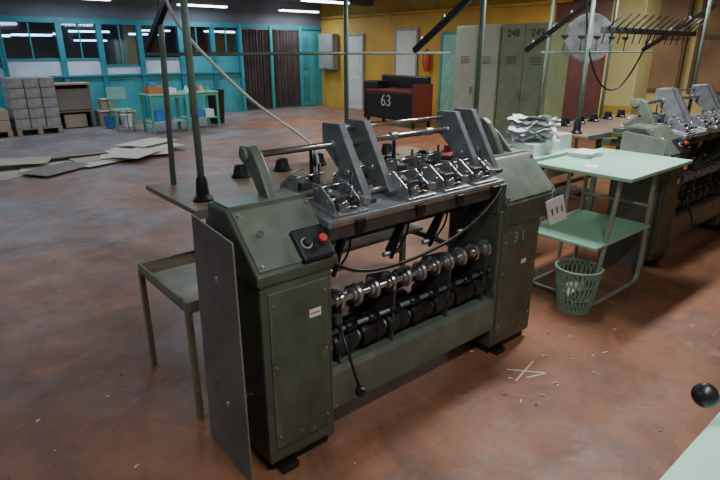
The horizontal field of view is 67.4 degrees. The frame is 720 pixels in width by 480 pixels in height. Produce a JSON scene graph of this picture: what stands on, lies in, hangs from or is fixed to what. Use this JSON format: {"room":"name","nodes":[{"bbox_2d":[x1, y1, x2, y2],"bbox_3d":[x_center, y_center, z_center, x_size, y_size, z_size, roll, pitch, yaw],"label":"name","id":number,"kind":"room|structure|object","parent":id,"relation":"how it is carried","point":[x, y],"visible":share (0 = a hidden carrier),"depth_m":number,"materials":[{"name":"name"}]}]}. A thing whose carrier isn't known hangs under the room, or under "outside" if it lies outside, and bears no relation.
{"room":"factory floor","nodes":[
{"label":"factory floor","id":0,"kind":"room"},
{"bbox_2d":[0,28,322,121],"bbox_3d":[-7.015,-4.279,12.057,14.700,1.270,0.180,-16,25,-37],"label":"wall","id":1,"kind":"structure","parent":0,"point":[303,31],"depth_m":13.44,"materials":[{"name":"teal paint"}]},
{"bbox_2d":[0,68,3,76],"bbox_3d":[-8.142,-3.509,11.361,1.100,0.220,0.030,-16,25,-37],"label":"window","id":2,"kind":"structure","parent":1,"relation":"in","point":[1,69],"depth_m":11.66,"materials":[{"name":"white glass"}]},
{"bbox_2d":[0,19,67,81],"bbox_3d":[-7.235,-3.708,12.049,1.210,2.300,0.120,-16,25,-37],"label":"window","id":3,"kind":"structure","parent":1,"relation":"in","point":[43,67],"depth_m":12.00,"materials":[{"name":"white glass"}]},
{"bbox_2d":[7,58,59,60],"bbox_3d":[-7.226,-3.998,11.969,1.050,0.040,0.040,-16,25,-37],"label":"transom","id":4,"kind":"object","parent":3,"relation":"attached to","point":[52,58],"visible":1,"depth_m":11.91,"materials":[{"name":"teal paint"}]},
{"bbox_2d":[57,19,106,97],"bbox_3d":[-6.446,-3.928,12.674,0.850,2.300,0.120,-16,25,-37],"label":"window","id":5,"kind":"structure","parent":1,"relation":"in","point":[75,67],"depth_m":12.61,"materials":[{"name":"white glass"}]},
{"bbox_2d":[66,58,99,59],"bbox_3d":[-6.452,-4.214,12.581,0.730,0.040,0.040,-16,25,-37],"label":"transom","id":6,"kind":"object","parent":5,"relation":"attached to","point":[66,58],"visible":1,"depth_m":12.56,"materials":[{"name":"teal paint"}]},
{"bbox_2d":[97,20,149,117],"bbox_3d":[-5.764,-4.118,13.213,0.930,2.300,0.120,-16,25,-37],"label":"window","id":7,"kind":"structure","parent":1,"relation":"in","point":[111,69],"depth_m":13.17,"materials":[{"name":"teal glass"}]},
{"bbox_2d":[107,64,140,65],"bbox_3d":[-5.770,-4.262,13.171,0.810,0.040,0.040,-16,25,-37],"label":"transom","id":8,"kind":"object","parent":7,"relation":"attached to","point":[116,64],"visible":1,"depth_m":13.19,"materials":[{"name":"teal paint"}]},
{"bbox_2d":[0,0,320,25],"bbox_3d":[-6.961,-5.241,11.857,14.950,0.680,0.150,-16,25,-37],"label":"ceiling","id":9,"kind":"structure","parent":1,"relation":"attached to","point":[237,11],"depth_m":13.56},
{"bbox_2d":[0,15,321,29],"bbox_3d":[-6.913,-4.864,11.929,14.950,0.120,0.100,-16,25,-37],"label":"header rail","id":10,"kind":"object","parent":1,"relation":"attached to","point":[3,18],"depth_m":13.00,"materials":[{"name":"metal"}]},
{"bbox_2d":[138,22,185,117],"bbox_3d":[-5.017,-4.326,13.804,1.020,2.300,0.120,-16,25,-37],"label":"window","id":11,"kind":"structure","parent":1,"relation":"in","point":[152,65],"depth_m":13.76,"materials":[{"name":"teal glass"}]},
{"bbox_2d":[145,57,179,58],"bbox_3d":[-5.023,-4.611,13.712,0.900,0.040,0.040,-16,25,-37],"label":"transom","id":12,"kind":"object","parent":11,"relation":"attached to","point":[169,57],"visible":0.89,"depth_m":13.83,"materials":[{"name":"teal paint"}]},
{"bbox_2d":[180,23,216,107],"bbox_3d":[-4.282,-4.531,14.386,0.900,2.300,0.120,-16,25,-37],"label":"window","id":13,"kind":"structure","parent":1,"relation":"in","point":[201,64],"depth_m":14.36,"materials":[{"name":"teal paint"}]},
{"bbox_2d":[212,24,243,110],"bbox_3d":[-3.638,-4.710,14.896,0.820,2.300,0.120,-16,25,-37],"label":"window","id":14,"kind":"structure","parent":1,"relation":"in","point":[225,63],"depth_m":14.84,"materials":[{"name":"teal paint"}]},
{"bbox_2d":[242,28,271,108],"bbox_3d":[-2.937,-4.882,15.417,0.840,2.160,0.069,-16,25,-37],"label":"window curtain","id":15,"kind":"object","parent":1,"relation":"hanging from","point":[256,67],"visible":0.94,"depth_m":15.41,"materials":[{"name":"brown fabric"}]},
{"bbox_2d":[272,29,300,105],"bbox_3d":[-2.171,-5.096,16.023,0.920,2.160,0.069,-16,25,-37],"label":"window curtain","id":16,"kind":"object","parent":1,"relation":"hanging from","point":[286,67],"visible":1,"depth_m":16.02,"materials":[{"name":"brown fabric"}]},
{"bbox_2d":[302,34,309,105],"bbox_3d":[-1.667,-5.169,16.474,0.230,2.080,0.060,-16,25,-37],"label":"leaf","id":17,"kind":"object","parent":1,"relation":"attached to","point":[305,71],"visible":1,"depth_m":16.47,"materials":[{"name":"teal paint"}]},
{"bbox_2d":[303,38,307,68],"bbox_3d":[-1.646,-5.623,16.288,0.150,0.900,0.025,-16,25,-37],"label":"upper inset","id":18,"kind":"object","parent":17,"relation":"attached to","point":[305,49],"visible":0.89,"depth_m":16.28,"materials":[{"name":"teal paint"}]},
{"bbox_2d":[304,76,308,99],"bbox_3d":[-1.646,-4.680,16.619,0.150,0.700,0.025,-16,25,-37],"label":"lower inset","id":19,"kind":"object","parent":17,"relation":"attached to","point":[306,82],"visible":1,"depth_m":16.61,"materials":[{"name":"teal paint"}]},
{"bbox_2d":[308,34,316,104],"bbox_3d":[-1.477,-5.222,16.624,0.235,2.080,0.060,-16,25,-37],"label":"leaf","id":20,"kind":"object","parent":1,"relation":"attached to","point":[311,37],"visible":1,"depth_m":16.60,"materials":[{"name":"teal paint"}]},
{"bbox_2d":[0,105,719,479],"bbox_3d":[-1.031,-0.344,6.088,14.950,0.108,18.300,-16,25,-37],"label":"floor","id":21,"kind":"structure","parent":0,"point":[66,321],"depth_m":3.05,"materials":[{"name":"paint"}]},
{"bbox_2d":[0,107,13,136],"bbox_3d":[-7.553,-2.348,10.860,0.800,0.522,0.900,-16,25,-37],"label":"pallet","id":22,"kind":"object","parent":21,"relation":"on","point":[5,126],"visible":1,"depth_m":10.76,"materials":[{"name":"brown wood"}]},
{"bbox_2d":[0,76,63,135],"bbox_3d":[-6.896,-2.836,11.343,0.850,1.122,0.900,-16,25,-37],"label":"pallet","id":23,"kind":"object","parent":21,"relation":"on","point":[31,103],"visible":0.97,"depth_m":11.04,"materials":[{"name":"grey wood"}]},
{"bbox_2d":[54,82,95,127],"bbox_3d":[-6.450,-3.014,12.078,0.790,0.970,0.520,-16,25,-37],"label":"shelving unit","id":24,"kind":"object","parent":21,"relation":"on","point":[74,100],"visible":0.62,"depth_m":11.98,"materials":[{"name":"wood"}]},
{"bbox_2d":[59,109,90,112],"bbox_3d":[-6.444,-2.898,12.110,0.650,0.030,0.460,-16,25,-37],"label":"shelf","id":25,"kind":"object","parent":24,"relation":"attached to","point":[60,110],"depth_m":11.99,"materials":[{"name":"brown wood"}]},
{"bbox_2d":[0,138,183,180],"bbox_3d":[-4.149,-1.335,8.605,1.641,0.117,3.177,15,25,37],"label":"flattened cardboard","id":26,"kind":"object","parent":21,"relation":"on","point":[39,165],"visible":0.98,"depth_m":8.38,"materials":[{"name":"beige cardboard"}]},
{"bbox_2d":[94,109,119,125],"bbox_3d":[-5.871,-2.853,12.548,0.400,0.355,0.469,-16,25,-37],"label":"cardboard box","id":27,"kind":"object","parent":21,"relation":"on","point":[99,114],"visible":0.55,"depth_m":12.39,"materials":[{"name":"beige cardboard"}]},
{"bbox_2d":[97,98,114,109],"bbox_3d":[-5.848,-3.150,12.464,0.280,0.252,0.349,-16,25,-37],"label":"cardboard box","id":28,"kind":"object","parent":27,"relation":"on","point":[103,104],"visible":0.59,"depth_m":12.38,"materials":[{"name":"beige cardboard"}]},
{"bbox_2d":[103,115,115,128],"bbox_3d":[-5.566,-2.635,12.042,0.280,0.280,0.280,-16,25,-37],"label":"plastic bucket","id":29,"kind":"object","parent":21,"relation":"on","point":[107,119],"visible":0.91,"depth_m":11.96,"materials":[{"name":"blue plastic"}]},
{"bbox_2d":[105,87,134,131],"bbox_3d":[-5.140,-2.811,11.607,0.400,0.900,0.412,-16,25,-37],"label":"chair","id":30,"kind":"object","parent":21,"relation":"on","point":[111,92],"visible":1,"depth_m":11.62,"materials":[{"name":"green metal"}]},
{"bbox_2d":[119,114,131,126],"bbox_3d":[-5.298,-2.710,12.254,0.280,0.280,0.280,-16,25,-37],"label":"plastic bucket","id":31,"kind":"object","parent":21,"relation":"on","point":[123,117],"visible":0.91,"depth_m":12.17,"materials":[{"name":"white plastic"}]},
{"bbox_2d":[118,110,136,124],"bbox_3d":[-5.541,-2.924,12.816,0.350,0.312,0.419,-16,25,-37],"label":"cardboard box","id":32,"kind":"object","parent":21,"relation":"on","point":[134,111],"visible":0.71,"depth_m":12.71,"materials":[{"name":"beige cardboard"}]},
{"bbox_2d":[139,92,189,134],"bbox_3d":[-4.124,-2.697,11.435,0.800,0.800,0.600,-16,25,-37],"label":"bench","id":33,"kind":"object","parent":21,"relation":"on","point":[157,116],"visible":0.94,"depth_m":11.29,"materials":[{"name":"green metal"}]},
{"bbox_2d":[143,82,175,93],"bbox_3d":[-4.178,-3.174,11.254,0.600,0.220,0.350,-16,25,-37],"label":"cartons","id":34,"kind":"object","parent":33,"relation":"on","point":[151,87],"visible":0.9,"depth_m":11.07,"materials":[{"name":"orange cardboard"}]},
{"bbox_2d":[146,118,186,123],"bbox_3d":[-4.124,-2.537,11.492,0.740,0.020,0.500,-16,25,-37],"label":"shelf","id":35,"kind":"object","parent":33,"relation":"attached to","point":[155,121],"depth_m":11.30,"materials":[{"name":"green metal"}]},
{"bbox_2d":[137,250,203,419],"bbox_3d":[-0.811,0.444,2.797,0.390,0.605,0.630,-16,25,-37],"label":"tray table","id":36,"kind":"object","parent":21,"relation":"on","point":[175,276],"visible":0.47,"depth_m":2.69,"materials":[{"name":"metal"}]},
{"bbox_2d":[138,250,199,314],"bbox_3d":[-0.811,0.185,2.706,0.380,0.055,0.620,-16,25,-37],"label":"tray","id":37,"kind":"object","parent":36,"relation":"on","point":[175,276],"depth_m":2.72,"materials":[{"name":"metal"}]},
{"bbox_2d":[176,89,220,129],"bbox_3d":[-3.621,-2.924,12.080,0.750,0.800,0.600,-16,25,-37],"label":"bench","id":38,"kind":"object","parent":21,"relation":"on","point":[207,112],"visible":0.7,"depth_m":12.03,"materials":[{"name":"green metal"}]},
{"bbox_2d":[184,85,208,91],"bbox_3d":[-3.616,-3.349,11.900,0.580,0.120,0.148,-16,25,-37],"label":"pile","id":39,"kind":"object","parent":38,"relation":"on","point":[200,88],"visible":0.7,"depth_m":11.95,"materials":[{"name":"white plastic"}]},
{"bbox_2d":[182,116,216,118],"bbox_3d":[-3.621,-2.764,12.136,0.690,0.020,0.500,-16,25,-37],"label":"shelf","id":40,"kind":"object","parent":38,"relation":"attached to","point":[184,117],"depth_m":12.00,"materials":[{"name":"green metal"}]},
{"bbox_2d":[207,89,224,123],"bbox_3d":[-3.425,-3.176,12.857,0.440,0.760,0.440,-16,25,-37],"label":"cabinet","id":41,"kind":"object","parent":21,"relation":"on","point":[211,98],"visible":0.64,"depth_m":12.72,"materials":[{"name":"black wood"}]},
{"bbox_2d":[238,25,246,110],"bbox_3d":[-3.295,-4.786,15.112,0.080,2.300,0.090,-16,25,-37],"label":"pilaster","id":42,"kind":"object","parent":21,"relation":"on","point":[239,26],"visible":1,"depth_m":15.06,"materials":[{"name":"teal paint"}]},
{"bbox_2d":[268,26,275,108],"bbox_3d":[-2.560,-4.990,15.694,0.080,2.300,0.090,-16,25,-37],"label":"pilaster","id":43,"kind":"object","parent":21,"relation":"on","point":[270,27],"visible":1,"depth_m":15.67,"materials":[{"name":"teal paint"}]},
{"bbox_2d":[298,27,303,106],"bbox_3d":[-1.786,-5.206,16.306,0.080,2.300,0.090,-16,25,-37],"label":"pilaster","id":44,"kind":"object","parent":21,"relation":"on","point":[299,28],"visible":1,"depth_m":16.27,"materials":[{"name":"teal paint"}]},
{"bbox_2d":[144,0,566,479],"bbox_3d":[0.103,-0.540,3.040,2.525,2.300,1.644,-16,25,-37],"label":"machine","id":45,"kind":"object","parent":21,"relation":"on","point":[281,354],"visible":1,"depth_m":2.43,"materials":[{"name":"green paint"}]},
{"bbox_2d":[193,176,213,202],"bbox_3d":[-0.769,-0.252,2.631,0.100,0.120,0.100,-16,25,-37],"label":"socket","id":46,"kind":"object","parent":45,"relation":"attached to","point":[202,195],"depth_m":2.61,"materials":[{"name":"black plastic"}]},
{"bbox_2d":[207,194,337,288],"bbox_3d":[-0.342,-0.022,2.127,0.365,0.250,0.375,-16,25,-37],"label":"hood","id":47,"kind":"object","parent":45,"relation":"attached to","point":[279,240],"depth_m":2.04,"materials":[{"name":"green paint"}]},
{"bbox_2d":[341,298,471,356],"bbox_3d":[0.192,0.413,2.772,1.120,0.010,0.270,-16,25,-37],"label":"shaft","id":48,"kind":"object","parent":45,"relation":"on","point":[360,349],"depth_m":2.65,"materials":[{"name":"metal"}]},
{"bbox_2d":[482,151,556,227],"bbox_3d":[0.832,-0.311,3.070,0.470,0.330,0.375,-16,25,-37],"label":"hood","id":49,"kind":"object","parent":45,"relation":"attached to","point":[528,194],"depth_m":2.97,"materials":[{"name":"green paint"}]},
{"bbox_2d":[364,74,432,128],"bbox_3d":[0.848,-3.216,12.458,0.620,1.100,1.670,-16,25,-37],"label":"bench","id":50,"kind":"object","parent":21,"relation":"on","point":[393,97],"visible":0.98,"depth_m":12.19,"materials":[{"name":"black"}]},
{"bbox_2d":[452,24,502,127],"bbox_3d":[1.937,-2.304,8.509,0.530,2.000,0.820,-16,25,-37],"label":"locker","id":51,"kind":"object","parent":21,"relation":"on","point":[467,36],"visible":0.5,"depth_m":8.20,"materials":[{"name":"grey metal"}]},
{"bbox_2d":[507,361,545,380],"bbox_3d":[0.897,0.712,2.943,0.211,0.002,0.128,-7,21,-20],"label":"cross","id":52,"kind":"object","parent":21,"relation":"on","point":[532,361],"visible":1,"depth_m":2.93,"materials":[{"name":"white paper"}]},
{"bbox_2d":[495,22,570,168],"bbox_3d":[2.477,-2.091,7.902,0.530,2.000,0.800,-16,25,-37],"label":"locker","id":53,"kind":"object","parent":21,"relation":"on","point":[520,71],"visible":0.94,"depth_m":7.61,"materials":[{"name":"metal"}]},
{"bbox_2d":[505,114,576,256],"bbox_3d":[1.361,-0.406,4.306,0.680,1.208,0.438,-16,25,-37],"label":"stand","id":54,"kind":"object","parent":21,"relation":"on","point":[538,136],"visible":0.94,"depth_m":4.05,"materials":[{"name":"white paper"}]},
{"bbox_2d":[555,258,603,314],"bbox_3d":[1.446,0.315,3.611,0.306,0.309,0.306,-13,23,-32],"label":"basket","id":55,"kind":"object","parent":21,"relation":"on","point":[574,301],"visible":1,"depth_m":3.56,"materials":[{"name":"green plastic"}]},
{"bbox_2d":[555,13,611,195],"bbox_3d":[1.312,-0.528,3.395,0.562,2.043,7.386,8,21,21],"label":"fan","id":56,"kind":"object","parent":21,"relation":"on","point":[577,27],"visible":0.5,"depth_m":6.10,"materials":[{"name":"metal"}]},
{"bbox_2d":[533,148,692,306],"bbox_3d":[1.754,-0.115,3.928,1.060,0.910,0.680,-16,25,-37],"label":"work table","id":57,"kind":"object","parent":21,"relation":"on","point":[594,231],"visible":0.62,"depth_m":3.77,"materials":[{"name":"green metal"}]},
{"bbox_2d":[567,148,603,158],"bbox_3d":[1.668,-0.639,3.992,0.254,0.034,0.190,-16,25,-37],"label":"bundle","id":58,"kind":"object","parent":57,"relation":"on","point":[583,153],"visible":1,"depth_m":3.94,"materials":[{"name":"white paper"}]},
{"bbox_2d":[584,164,598,167],"bbox_3d":[1.565,-0.501,3.651,0.080,0.002,0.120,11,22,28],"label":"paper note","id":59,"kind":"object","parent":57,"relation":"on","point":[586,165],"visible":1,"depth_m":3.66,"materials":[{"name":"white paper"}]},
{"bbox_2d":[538,209,649,250],"bbox_3d":[1.625,-0.089,3.870,0.780,0.020,0.550,-16,25,-37],"label":"shelf","id":60,"kind":"object","parent":57,"relation":"attached to","point":[583,228],"depth_m":3.80,"materials":[{"name":"green metal"}]},
{"bbox_2d":[525,0,719,269],"bbox_3d":[2.785,-1.286,5.162,2.525,2.300,1.644,-16,25,-37],"label":"machine","id":61,"kind":"object","parent":21,"relation":"on","point":[683,200],"visible":0.94,"depth_m":4.58,"materials":[{"name":"green paint"}]},
{"bbox_2d":[570,120,581,133],"bbox_3d":[1.912,-0.999,4.753,0.100,0.120,0.100,-16,25,-37],"label":"socket","id":62,"kind":"object","parent":61,"relation":"attached to","point":[577,124],"depth_m":4.73,"materials":[{"name":"black plastic"}]},
{"bbox_2d":[625,124,688,158],"bbox_3d":[2.339,-0.769,4.249,0.365,0.250,0.375,-16,25,-37],"label":"hood","id":63,"kind":"object","parent":61,"relation":"attached to","point":[677,142],"depth_m":4.17,"materials":[{"name":"green paint"}]},
{"bbox_2d":[660,382,719,479],"bbox_3d":[1.181,0.775,1.254,1.200,1.006,0.700,-16,25,-37],"label":"side table","id":64,"kind":"object","parent":21,"relation":"on","point":[700,460],"depth_m":1.07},
{"bbox_2d":[321,0,556,115],"bbox_3d":[1.410,-4.734,13.911,0.150,3.000,7.900,-16,25,-37],"label":"wall","id":65,"kind":"structure","parent":0,"point":[379,31],"depth_m":14.03,"materials":[{"name":"paint"}]},
{"bbox_2d":[318,34,338,69],"bbox_3d":[-0.945,-5.646,16.201,0.288,1.000,0.700,-16,25,-37],"label":"upper cabinet","id":66,"kind":"object","parent":65,"relation":"attached to","point":[327,42],"visible":0.96,"depth_m":16.04,"materials":[{"name":"grey metal"}]},
{"bbox_2d":[362,34,364,109],"bbox_3d":[0.095,-4.766,15.387,0.060,2.080,0.060,-16,25,-37],"label":"door frame","id":67,"kind":"structure","parent":65,"relation":"attached to","point":[363,35],"depth_m":15.33,"materials":[{"name":"grey wood"}]},
{"bbox_2d":[348,36,361,109],"bbox_3d":[-0.168,-4.849,15.699,0.040,2.010,0.770,-16,25,-37],"label":"leaf","id":68,"kind":"object","parent":67,"relation":"attached to","point":[352,73],"visible":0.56,"depth_m":15.56,"materials":[{"name":"white paint"}]},
{"bbox_2d":[348,42,359,69],"bbox_3d":[-0.185,-5.288,15.529,0.015,0.770,0.530,-16,25,-37],"label":"panel","id":69,"kind":"object","parent":68,"relation":"attached to","point":[354,60],"visible":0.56,"depth_m":15.50,"materials":[{"name":"white paint"}]},
{"bbox_2d":[349,77,359,102],"bbox_3d":[-0.185,-4.406,15.839,0.015,0.700,0.530,-16,25,-37],"label":"panel","id":70,"kind":"object","parent":68,"relation":"attached to","point":[354,83],"visible":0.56,"depth_m":15.80,"materials":[{"name":"white paint"}]},
{"bbox_2d":[394,28,396,74],"bbox_3d":[0.944,-4.478,14.417,0.060,2.180,0.060,-16,25,-37],"label":"door frame","id":71,"kind":"structure","parent":65,"relation":"attached to","point":[395,28],"depth_m":14.23,"materials":[{"name":"grey wood"}]},
{"bbox_2d":[396,30,415,75],"bbox_3d":[1.198,-4.356,14.147,0.040,2.110,0.720,-16,25,-37],"label":"leaf","id":72,"kind":"object","parent":71,"relation":"attached to","point":[409,33],"visible":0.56,"depth_m":13.92,"materials":[{"name":"white paint"}]},
{"bbox_2d":[399,37,412,72],"bbox_3d":[1.181,-4.795,13.977,0.015,0.870,0.480,-16,25,-37],"label":"panel","id":73,"kind":"object","parent":72,"relation":"attached to","point":[405,43],"visible":1,"depth_m":13.97,"materials":[{"name":"white paint"}]},
{"bbox_2d":[396,28,415,30],"bbox_3d":[1.194,-5.379,13.784,0.060,0.060,0.720,-16,25,-37],"label":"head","id":74,"kind":"object","parent":65,"relation":"attached to","point":[397,29],"visible":1,"depth_m":13.80},
{"bbox_2d":[415,28,418,75],"bbox_3d":[1.445,-4.279,13.853,0.060,2.180,0.060,-16,25,-37],"label":"door frame","id":75,"kind":"structure","parent":65,"relation":"attached to","point":[417,29],"depth_m":13.71,"materials":[{"name":"grey metal"}]},
{"bbox_2d":[422,49,430,70],"bbox_3d":[1.660,-4.464,13.400,0.198,0.530,0.160,-2,19,-5],"label":"fire extinguisher","id":76,"kind":"object","parent":65,"relation":"attached to","point":[426,67],"visible":0.8,"depth_m":13.36,"materials":[{"name":"red metal"}]},
{"bbox_2d":[438,32,442,109],"bbox_3d":[1.985,-4.009,13.266,0.060,2.060,0.060,-16,25,-37],"label":"door frame","id":77,"kind":"structure","parent":65,"relation":"attached to","point":[441,47],"depth_m":13.21,"materials":[{"name":"teal paint"}]},
{"bbox_2d":[319,0,573,19],"bbox_3d":[1.462,-5.810,13.233,0.134,0.480,8.200,-16,25,-37],"label":"pipe","id":78,"kind":"object","parent":65,"relation":"attached to","point":[529,3],"visible":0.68,"depth_m":12.61,"materials":[{"name":"metal"}]},
{"bbox_2d":[443,31,456,34],"bbox_3d":[2.181,-4.875,12.714,0.060,0.060,0.550,-16,25,-37],"label":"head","id":79,"kind":"object","parent":65,"relation":"attached to","point":[454,32],"visible":0.56,"depth_m":12.73},
{"bbox_2d":[557,297,589,314],"bbox_3d":[1.446,0.447,3.657,0.210,0.030,0.210,-16,25,-37],"label":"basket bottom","id":80,"kind":"object","parent":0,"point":[574,311],"depth_m":3.58,"materials":[{"name":"green plastic"}]},
{"bbox_2d":[555,0,613,120],"bbox_3d":[4.318,-3.584,10.641,0.150,3.000,1.150,-16,25,-37],"label":"painted section","id":81,"kind":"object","parent":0,"point":[592,93],"visible":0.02,"depth_m":10.58,"materials":[{"name":"red paint"}]},
{"bbox_2d":[604,0,661,105],"bbox_3d":[3.874,-2.572,7.765,0.450,3.000,0.450,-16,25,-37],"label":"shaft","id":82,"kind":"object","parent":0,"point":[621,65],"visible":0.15,"depth_m":7.59,"materials":[{"name":"yellow paint"}]},
{"bbox_2d":[594,104,638,149],"bbox_3d":[3.874,-1.582,8.114,0.470,0.900,0.470,-16,25,-37],"label":"base band","id":83,"kind":"object","parent":82,"relation":"attached to","point":[614,109],"visible":0.14,"depth_m":7.87,"materials":[{"name":"paint"}]},
{"bbox_2d":[598,0,719,147],"bbox_3d":[7.638,-2.256,6.865,0.210,3.000,9.250,-16,25,-37],"label":"painted section","id":84,"kind":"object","parent":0,"point":[695,108],"depth_m":9.14,"materials":[{"name":"yellow paint"}]},
{"bbox_2d":[647,88,656,91],"bbox_3d":[5.124,-2.722,9.758,0.055,0.060,1.100,-16,25,-37],"label":"rail","id":85,"kind":"object","parent":84,"relation":"attached to","point":[648,89],"visible":0.02,"depth_m":9.63,"materials":[{"name":"brown wood"}]},
{"bbox_2d":[647,0,689,87],"bbox_3d":[5.137,-3.547,9.480,0.020,1.700,1.100,-16,25,-37],"label":"pane","id":86,"kind":"object","parent":85,"relation":"attached to","point":[665,59],"visible":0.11,"depth_m":9.32,"materials":[{"name":"brown wood"}]},
{"bbox_2d":[656,36,683,39],"bbox_3d":[5.124,-3.543,9.469,0.055,0.060,1.100,-16,25,-37],"label":"rail","id":87,"kind":"object","parent":84,"relation":"attached to","point":[657,37],"visible":0.24,"depth_m":9.20,"materials":[{"name":"brown wood"}]},
{"bbox_2d":[700,35,719,38],"bbox_3d":[5.959,-3.212,8.530,0.055,0.060,1.100,-16,25,-37],"label":"rail","id":88,"kind":"object","parent":84,"relation":"attached to","point":[706,36],"visible":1,"depth_m":8.76,"materials":[{"name":"brown wood"}]},
{"bbox_3d":[5.959,-2.392,8.818,0.055,0.060,1.100,-16,25,-37],"label":"rail","id":89,"kind":"object","parent":84,"relation":"attached to","visible":0},
{"bbox_2d":[696,0,719,90],"bbox_3d":[5.973,-3.216,8.540,0.020,1.700,1.100,-16,25,-37],"label":"pane","id":90,"kind":"object","parent":89,"relation":"attached to","point":[709,67],"visible":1,"depth_m":8.85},
{"bbox_3d":[-1.031,-3.264,5.061,14.950,0.100,18.300,-16,25,-37],"label":"ceiling","id":91,"kind":"structure","parent":0,"visible":0},
{"bbox_2d":[176,1,227,7],"bbox_3d":[-3.852,-5.885,13.185,1.250,0.348,0.180,-16,25,-37],"label":"lamp","id":92,"kind":"object","parent":91,"relation":"hanging from","point":[190,3],"visible":0.94,"depth_m":13.21,"materials":[{"name":"white plastic"}]},
{"bbox_2d":[278,1,318,12],"bbox_3d":[-1.694,-6.529,15.016,1.250,0.348,0.180,-16,25,-37],"label":"lamp","id":93,"kind":"object","parent":91,"relation":"hanging from","point":[288,9],"visible":1,"depth_m":14.96,"materials":[{"name":"white plastic"}]},
{"bbox_2d":[277,0,372,5],"bbox_3d":[-5.467,-4.867,10.100,14.950,0.220,0.300,-16,25,-37],"label":"trim","id":94,"kind":"structure","parent":91,"relation":"attached to","point":[352,2],"depth_m":14.20,"materials":[{"name":"concrete"}]},
{"bbox_2d":[301,0,349,3],"bbox_3d":[-0.762,-5.489,12.060,1.250,0.348,0.180,-16,25,-37],"label":"lamp","id":95,"kind":"object","parent":91,"relation":"hanging from","point":[319,1],"visible":0.74,"depth_m":12.09,"materials":[{"name":"white plastic"}]},
{"label":"outside","id":96,"kind":"structure","parent":0,"visible":0},
{"bbox_2d":[0,22,314,110],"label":"window","id":97,"kind":"structure","parent":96,"point":[15,36],"depth_m":23.48,"materials":[{"name":"glass"}]},
{"bbox_3d":[2.377,-3.854,12.825,0.060,2.060,0.060,-16,25,-37],"label":"door frame","id":98,"kind":"structure","parent":0,"visible":0},
{"bbox_2d":[440,34,456,109],"bbox_3d":[2.185,-3.909,13.057,0.040,1.990,0.550,-16,25,-37],"label":"leaf","id":99,"kind":"object","parent":98,"relation":"attached to","point":[445,78],"visible":0.31,"depth_m":13.07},
{"bbox_2d":[443,83,453,110],"bbox_3d":[2.168,-3.475,13.195,0.015,0.700,0.310,-16,25,-37],"label":"panel","id":100,"kind":"object","parent":99,"relation":"attached to","point":[448,87],"visible":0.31,"depth_m":13.18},
{"bbox_2d":[445,41,455,73],"bbox_3d":[2.168,-4.348,12.888,0.015,0.750,0.310,-16,25,-37],"label":"panel","id":101,"kind":"object","parent":99,"relation":"attached to","point":[450,45],"visible":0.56,"depth_m":12.88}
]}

